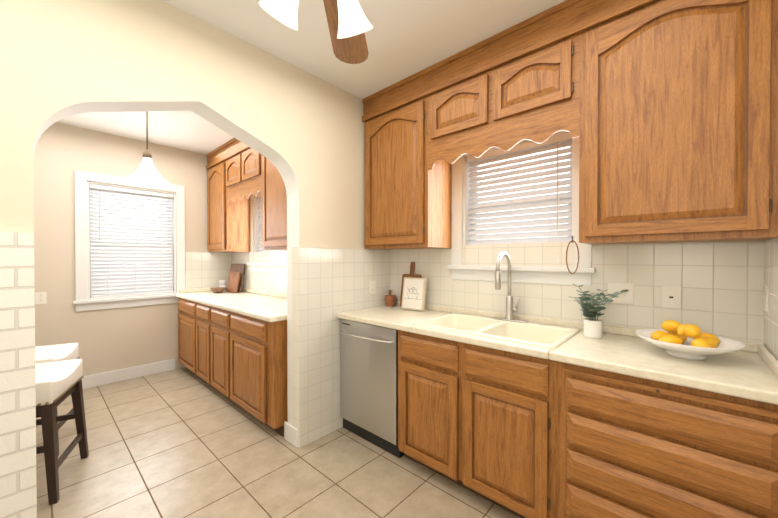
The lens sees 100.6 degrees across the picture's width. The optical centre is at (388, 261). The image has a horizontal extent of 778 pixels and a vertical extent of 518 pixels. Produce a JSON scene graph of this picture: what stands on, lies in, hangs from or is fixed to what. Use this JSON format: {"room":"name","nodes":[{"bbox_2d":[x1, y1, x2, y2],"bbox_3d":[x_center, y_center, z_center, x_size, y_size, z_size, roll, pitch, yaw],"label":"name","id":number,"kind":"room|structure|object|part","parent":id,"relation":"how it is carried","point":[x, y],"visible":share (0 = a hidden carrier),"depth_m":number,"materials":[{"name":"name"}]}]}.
{"room":"kitchen","nodes":[
{"label":"kitchen","id":0,"kind":"room"},
{"bbox_2d":[33,122,231,375],"bbox_3d":[-3.196,-0.025,3.425,0.160,2.700,2.900,0,1,42],"label":"wall","id":1,"kind":"structure","parent":0,"point":[108,340],"depth_m":3.40,"materials":[{"name":"paint"}]},
{"bbox_2d":[35,292,46,303],"bbox_3d":[-3.363,0.357,3.120,0.008,0.115,0.075,0,1,42],"label":"outlet","id":2,"kind":"object","parent":1,"relation":"attached to","point":[40,297],"visible":1,"depth_m":3.12,"materials":[{"name":"white plastic"}]},
{"bbox_2d":[82,359,174,388],"bbox_3d":[-3.172,1.261,3.326,0.023,0.130,1.670,0,1,42],"label":"baseboard","id":3,"kind":"structure","parent":1,"relation":"attached to","point":[90,381],"depth_m":3.59,"materials":[{"name":"white wood"}]},
{"bbox_2d":[73,170,184,311],"bbox_3d":[-2.915,-0.208,3.695,0.210,1.440,1.020,0,1,42],"label":"window","id":4,"kind":"structure","parent":1,"relation":"in","point":[84,301],"depth_m":3.48,"materials":[{"name":"white wood"}]},
{"bbox_2d":[89,184,173,297],"bbox_3d":[-2.902,-0.214,3.683,0.055,1.203,0.752,0,1,42],"label":"window blinds","id":5,"kind":"object","parent":4,"relation":"attached to","point":[114,272],"visible":0.9,"depth_m":3.65,"materials":[{"name":"white plastic"}]},
{"bbox_2d":[99,189,99,240],"bbox_3d":[-3.074,-0.490,3.430,0.007,0.550,0.008,0,1,42],"label":"wand","id":6,"kind":"object","parent":5,"relation":"hanging from","point":[99,214],"visible":0.9,"depth_m":3.43,"materials":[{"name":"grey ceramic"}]},
{"bbox_2d":[185,252,231,288],"bbox_3d":[-2.351,0.200,4.229,0.008,0.635,0.556,0,1,42],"label":"wall tile","id":7,"kind":"structure","parent":1,"relation":"attached to","point":[207,269],"depth_m":4.20,"materials":[{"name":"white tile"}]},
{"bbox_2d":[0,0,386,489],"bbox_3d":[-1.097,-0.012,1.918,0.166,2.700,3.100,0,1,42],"label":"wall","id":8,"kind":"structure","parent":0,"point":[302,131],"depth_m":1.76,"materials":[{"name":"paint"}]},
{"bbox_2d":[0,232,36,517],"bbox_3d":[-1.774,0.616,1.033,0.030,1.460,0.869,0,1,42],"label":"wainscot","id":9,"kind":"structure","parent":8,"relation":"attached to","point":[18,494],"depth_m":1.31,"materials":[{"name":"white tile"}]},
{"bbox_2d":[292,247,389,447],"bbox_3d":[-0.345,0.614,2.680,0.092,1.435,0.968,0,1,42],"label":"wall tile","id":10,"kind":"structure","parent":8,"relation":"attached to","point":[328,284],"depth_m":2.44,"materials":[{"name":"white tile"}]},
{"bbox_2d":[369,281,375,293],"bbox_3d":[-0.143,0.230,2.824,0.008,0.115,0.075,0,1,42],"label":"outlet","id":11,"kind":"object","parent":10,"relation":"attached to","point":[372,287],"visible":1,"depth_m":2.82,"materials":[{"name":"white plastic"}]},
{"bbox_2d":[36,367,519,517],"bbox_3d":[-1.121,1.367,2.054,5.370,0.060,3.650,0,1,42],"label":"floor","id":12,"kind":"structure","parent":0,"point":[183,442],"depth_m":2.07,"materials":[{"name":"tile"}]},
{"bbox_2d":[35,343,79,455],"bbox_3d":[-2.543,0.996,2.324,0.384,0.676,0.494,0,1,-28],"label":"stool","id":13,"kind":"object","parent":12,"relation":"on","point":[54,353],"visible":0.25,"depth_m":2.43,"materials":[{"name":"white leather"}]},
{"bbox_3d":[-2.543,0.724,2.322,0.340,0.131,0.460,0,1,-28],"label":"seat","id":14,"kind":"part","parent":13,"relation":"part of","materials":[{"name":"white fabric"}]},
{"bbox_2d":[35,359,88,504],"bbox_3d":[-2.120,1.000,1.912,0.384,0.676,0.494,0,1,-28],"label":"stool","id":15,"kind":"object","parent":12,"relation":"on","point":[57,383],"visible":0.62,"depth_m":1.90,"materials":[{"name":"white leather"}]},
{"bbox_3d":[-2.120,0.728,1.910,0.340,0.131,0.460,0,1,-28],"label":"seat","id":16,"kind":"part","parent":15,"relation":"part of","materials":[{"name":"white fabric"}]},
{"bbox_2d":[176,287,287,436],"bbox_3d":[-1.512,0.840,3.395,2.359,0.970,0.664,0,1,42],"label":"base cabinet","id":17,"kind":"object","parent":12,"relation":"on","point":[232,346],"visible":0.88,"depth_m":2.82,"materials":[{"name":"brown wood"}]},
{"bbox_2d":[176,287,286,321],"bbox_3d":[-1.512,0.398,3.391,2.359,0.085,0.664,0,1,42],"label":"countertop","id":18,"kind":"structure","parent":17,"relation":"on","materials":[{"name":"stone"}]},
{"bbox_2d":[210,287,225,292],"bbox_3d":[-2.119,0.363,4.002,0.180,0.062,0.180,0,1,42],"label":"bowl","id":19,"kind":"object","parent":18,"relation":"on","point":[218,289],"visible":1,"depth_m":3.96,"materials":[{"name":"brown wood"}]},
{"bbox_2d":[219,280,225,291],"bbox_3d":[-2.146,0.320,4.142,0.084,0.145,0.115,0,1,22],"label":"mug","id":20,"kind":"object","parent":18,"relation":"on","point":[222,283],"visible":0.67,"depth_m":4.12,"materials":[{"name":"white ceramic"}]},
{"bbox_2d":[227,272,239,292],"bbox_3d":[-1.954,0.266,4.055,0.200,0.250,0.020,0,-9,30],"label":"board","id":21,"kind":"object","parent":18,"relation":"on","point":[233,281],"visible":1,"depth_m":4.04,"materials":[{"name":"brown wood"}]},
{"bbox_2d":[230,264,244,291],"bbox_3d":[-1.960,0.211,4.141,0.270,0.360,0.020,0,-9,30],"label":"board","id":22,"kind":"object","parent":18,"relation":"on","point":[240,268],"visible":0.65,"depth_m":4.10,"materials":[{"name":"brown wood"}]},
{"bbox_2d":[339,319,404,457],"bbox_3d":[0.006,0.892,2.553,0.596,0.880,0.665,0,1,42],"label":"dishwasher","id":23,"kind":"object","parent":12,"relation":"on","point":[369,382],"visible":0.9,"depth_m":2.33,"materials":[{"name":"silver metal"}]},
{"bbox_2d":[398,356,548,517],"bbox_3d":[0.620,0.982,2.029,0.945,0.710,0.616,0,1,42],"label":"base cabinet","id":24,"kind":"object","parent":12,"relation":"on","point":[521,416],"depth_m":1.74,"materials":[{"name":"brown wood"}]},
{"bbox_2d":[397,308,582,395],"bbox_3d":[0.609,0.506,2.012,0.945,0.214,0.582,0,1,42],"label":"sink","id":25,"kind":"object","parent":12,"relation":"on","point":[513,350],"depth_m":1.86,"materials":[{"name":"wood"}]},
{"bbox_2d":[337,304,436,331],"bbox_3d":[0.063,0.427,2.523,0.716,0.040,0.628,0,1,42],"label":"countertop","id":26,"kind":"structure","parent":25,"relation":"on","point":[382,316],"depth_m":2.43,"materials":[{"name":"white stone"}]},
{"bbox_2d":[384,290,396,306],"bbox_3d":[0.014,0.334,2.895,0.119,0.138,0.118,0,1,42],"label":"mortar","id":27,"kind":"object","parent":26,"relation":"on","point":[390,300],"visible":0.94,"depth_m":2.85,"materials":[{"name":"brown wood"}]},
{"bbox_2d":[400,261,420,305],"bbox_3d":[0.189,0.202,2.785,0.200,0.400,0.018,0,-7,42],"label":"cutting board","id":28,"kind":"object","parent":26,"relation":"on","point":[412,270],"visible":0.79,"depth_m":2.80,"materials":[{"name":"brown wood"}]},
{"bbox_2d":[401,277,426,310],"bbox_3d":[0.206,0.270,2.674,0.205,0.265,0.035,0,-8,36],"label":"frame","id":29,"kind":"object","parent":26,"relation":"on","point":[414,294],"visible":1,"depth_m":2.65,"materials":[{"name":"white paper"}]},
{"bbox_2d":[492,252,542,324],"bbox_3d":[0.781,0.167,2.069,0.339,0.460,0.233,0,1,42],"label":"faucet","id":30,"kind":"object","parent":25,"relation":"on","point":[509,319],"depth_m":2.12,"materials":[{"name":"silver metal"}]},
{"bbox_2d":[549,356,777,517],"bbox_3d":[1.225,0.899,1.471,0.699,0.886,0.624,0,1,42],"label":"base cabinet","id":31,"kind":"object","parent":12,"relation":"on","point":[622,444],"depth_m":1.24,"materials":[{"name":"brown wood"}]},
{"bbox_2d":[549,332,777,399],"bbox_3d":[1.214,0.436,1.475,0.726,0.040,0.628,0,1,42],"label":"countertop","id":32,"kind":"structure","parent":31,"relation":"on","point":[747,373],"depth_m":1.32,"materials":[{"name":"white stone"}]},
{"bbox_2d":[569,283,628,337],"bbox_3d":[1.146,0.267,1.752,0.245,0.292,0.341,0,1,42],"label":"potted plant","id":33,"kind":"object","parent":32,"relation":"on","point":[592,326],"visible":1,"depth_m":1.74,"materials":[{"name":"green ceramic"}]},
{"bbox_2d":[635,320,745,359],"bbox_3d":[1.307,0.343,1.422,0.356,0.147,0.356,0,1,42],"label":"lemon bowl","id":34,"kind":"object","parent":32,"relation":"on","point":[683,341],"visible":1,"depth_m":1.37,"materials":[{"name":"white ceramic"}]},
{"bbox_2d":[57,0,565,154],"bbox_3d":[-1.121,-1.393,2.030,5.370,0.060,3.650,0,1,42],"label":"ceiling","id":35,"kind":"structure","parent":0,"point":[405,39],"depth_m":2.00,"materials":[{"name":"paint"}]},
{"bbox_2d":[123,111,170,185],"bbox_3d":[-2.065,-1.021,2.757,0.330,0.694,0.330,0,1,42],"label":"pendant light","id":36,"kind":"object","parent":35,"relation":"hanging from","point":[145,172],"visible":0.96,"depth_m":2.74,"materials":[{"name":"white glass"}]},
{"bbox_3d":[-2.065,-0.779,2.759,0.330,0.210,0.330,0,1,42],"label":"pendant shade","id":37,"kind":"part","parent":36,"relation":"part of","materials":[{"name":"white glass"}]},
{"bbox_2d":[259,0,372,63],"bbox_3d":[-0.165,-0.987,0.790,0.973,0.729,0.973,0,1,-45],"label":"ceiling fan","id":38,"kind":"object","parent":35,"relation":"hanging from","point":[349,25],"visible":1,"depth_m":0.90,"materials":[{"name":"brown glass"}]},
{"bbox_3d":[-0.266,-0.700,0.846,0.108,0.117,0.108,35,16,23],"label":"lamp shade","id":39,"kind":"part","parent":38,"relation":"part of","materials":[{"name":"white glass"}]},
{"bbox_3d":[-0.162,-0.884,1.166,0.150,0.014,0.570,0,0,0],"label":"blade","id":40,"kind":"part","parent":38,"relation":"part of","materials":[{"name":"brown wood"}]},
{"bbox_3d":[-0.111,-0.701,0.894,0.108,0.117,0.108,0,33,28],"label":"lamp shade","id":41,"kind":"part","parent":38,"relation":"part of","materials":[{"name":"white glass"}]},
{"bbox_3d":[0.670,0.003,0.207,0.150,2.700,3.250,0,1,42],"label":"wall","id":42,"kind":"structure","parent":0,"visible":0},
{"bbox_2d":[764,237,777,359],"bbox_3d":[1.298,0.618,1.021,0.008,1.455,1.190,0,1,42],"label":"wall tile","id":43,"kind":"structure","parent":42,"relation":"attached to","point":[771,314],"depth_m":1.33,"materials":[{"name":"white tile"}]},
{"bbox_2d":[762,285,768,311],"bbox_3d":[1.647,0.162,1.416,0.014,0.115,0.075,0,1,42],"label":"switch","id":44,"kind":"object","parent":43,"relation":"attached to","point":[765,296],"visible":0.98,"depth_m":1.40,"materials":[{"name":"white plastic"}]},
{"bbox_3d":[0.987,-0.015,2.225,2.500,2.700,0.160,0,1,42],"label":"wall","id":45,"kind":"structure","parent":0,"visible":0},
{"bbox_2d":[362,74,433,249],"bbox_3d":[0.131,-0.735,2.640,0.643,1.264,0.348,0,1,42],"label":"upper cabinet","id":46,"kind":"object","parent":45,"relation":"attached to","point":[388,113],"depth_m":2.52,"materials":[{"name":"brown wood"}]},
{"bbox_2d":[414,0,577,248],"bbox_3d":[0.730,-0.730,2.094,1.120,1.264,0.348,0,1,42],"label":"upper cabinet","id":47,"kind":"object","parent":45,"relation":"attached to","point":[519,83],"depth_m":1.98,"materials":[{"name":"brown wood"}]},
{"bbox_2d":[447,131,595,285],"bbox_3d":[0.892,-0.385,2.274,0.990,1.060,0.210,0,1,42],"label":"window","id":48,"kind":"structure","parent":45,"relation":"in","point":[582,275],"depth_m":2.21,"materials":[{"name":"white wood"}]},
{"bbox_2d":[467,132,571,244],"bbox_3d":[0.880,-0.395,2.261,0.722,0.816,0.055,0,1,42],"label":"window blinds","id":49,"kind":"object","parent":48,"relation":"attached to","point":[544,234],"visible":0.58,"depth_m":2.22,"materials":[{"name":"white plastic"}]},
{"bbox_2d":[557,141,557,228],"bbox_3d":[1.063,-0.478,2.038,0.007,0.550,0.008,0,1,42],"label":"wand","id":50,"kind":"object","parent":49,"relation":"hanging from","point":[557,184],"visible":0.9,"depth_m":2.04,"materials":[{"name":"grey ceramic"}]},
{"bbox_2d":[566,236,578,273],"bbox_3d":[0.944,-0.031,1.662,0.062,0.198,0.012,0,1,42],"label":"towel ring","id":51,"kind":"object","parent":45,"relation":"attached to","point":[572,241],"visible":1,"depth_m":1.66,"materials":[{"name":"brown metal"}]},
{"bbox_2d":[390,240,764,344],"bbox_3d":[0.859,0.608,2.232,2.290,1.455,0.008,0,1,42],"label":"wall tile","id":52,"kind":"structure","parent":45,"relation":"attached to","point":[720,284],"depth_m":1.78,"materials":[{"name":"white tile"}]},
{"bbox_2d":[608,283,633,304],"bbox_3d":[1.299,0.181,1.812,0.120,0.115,0.014,0,1,42],"label":"double light switch","id":53,"kind":"object","parent":52,"relation":"attached to","point":[625,297],"visible":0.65,"depth_m":1.81,"materials":[{"name":"white plastic"}]},
{"bbox_2d":[662,286,680,308],"bbox_3d":[1.459,0.187,1.669,0.075,0.115,0.009,0,1,42],"label":"outlet","id":54,"kind":"object","parent":52,"relation":"attached to","point":[671,296],"visible":1,"depth_m":1.67,"materials":[{"name":"white plastic"}]},
{"bbox_2d":[578,0,777,244],"bbox_3d":[1.334,-0.725,1.544,0.653,1.264,0.348,0,1,42],"label":"upper cabinet","id":55,"kind":"object","parent":45,"relation":"attached to","point":[665,112],"depth_m":1.39,"materials":[{"name":"brown wood"}]},
{"bbox_3d":[-1.277,-0.028,3.746,2.564,2.700,0.160,0,1,42],"label":"wall","id":56,"kind":"structure","parent":0,"visible":0},
{"bbox_2d":[206,148,221,251],"bbox_3d":[-2.047,-0.748,4.107,0.580,1.264,0.313,0,1,42],"label":"upper cabinet","id":57,"kind":"object","parent":56,"relation":"attached to","point":[214,208],"depth_m":4.02,"materials":[{"name":"brown wood"}]},
{"bbox_2d":[218,138,257,251],"bbox_3d":[-1.493,-0.743,3.602,1.060,1.264,0.313,0,1,42],"label":"upper cabinet","id":58,"kind":"object","parent":56,"relation":"attached to","point":[239,173],"depth_m":3.81,"materials":[{"name":"brown wood"}]},
{"bbox_2d":[232,251,286,293],"bbox_3d":[-1.276,0.205,3.632,2.384,0.635,0.008,0,1,42],"label":"wall tile","id":59,"kind":"structure","parent":56,"relation":"attached to","point":[270,282],"depth_m":3.81,"materials":[{"name":"white tile"}]},
{"bbox_2d":[246,191,286,273],"bbox_3d":[-1.344,-0.398,3.770,0.990,1.060,0.210,0,1,42],"label":"window","id":60,"kind":"structure","parent":56,"relation":"in","point":[266,267],"depth_m":3.98,"materials":[{"name":"white wood"}]},
{"bbox_2d":[256,193,278,251],"bbox_3d":[-1.356,-0.408,3.757,0.722,0.816,0.055,0,1,42],"label":"blinds","id":61,"kind":"object","parent":60,"relation":"attached to","point":[259,197],"visible":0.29,"depth_m":3.96,"materials":[{"name":"white plastic"}]},
{"bbox_2d":[258,153,286,250],"bbox_3d":[-0.929,-0.739,3.089,0.605,1.264,0.313,0,1,42],"label":"upper cabinet","id":62,"kind":"object","parent":56,"relation":"attached to","point":[271,185],"depth_m":3.03,"materials":[{"name":"brown wood"}]},
{"label":"outside","id":63,"kind":"structure","parent":0,"visible":0},
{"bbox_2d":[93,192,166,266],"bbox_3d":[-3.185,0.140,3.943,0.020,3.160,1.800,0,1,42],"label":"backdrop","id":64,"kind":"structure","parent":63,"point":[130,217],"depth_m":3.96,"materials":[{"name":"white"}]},
{"bbox_2d":[476,146,569,239],"bbox_3d":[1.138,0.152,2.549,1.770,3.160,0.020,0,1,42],"label":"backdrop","id":65,"kind":"structure","parent":63,"point":[524,185],"depth_m":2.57,"materials":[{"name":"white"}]}
]}

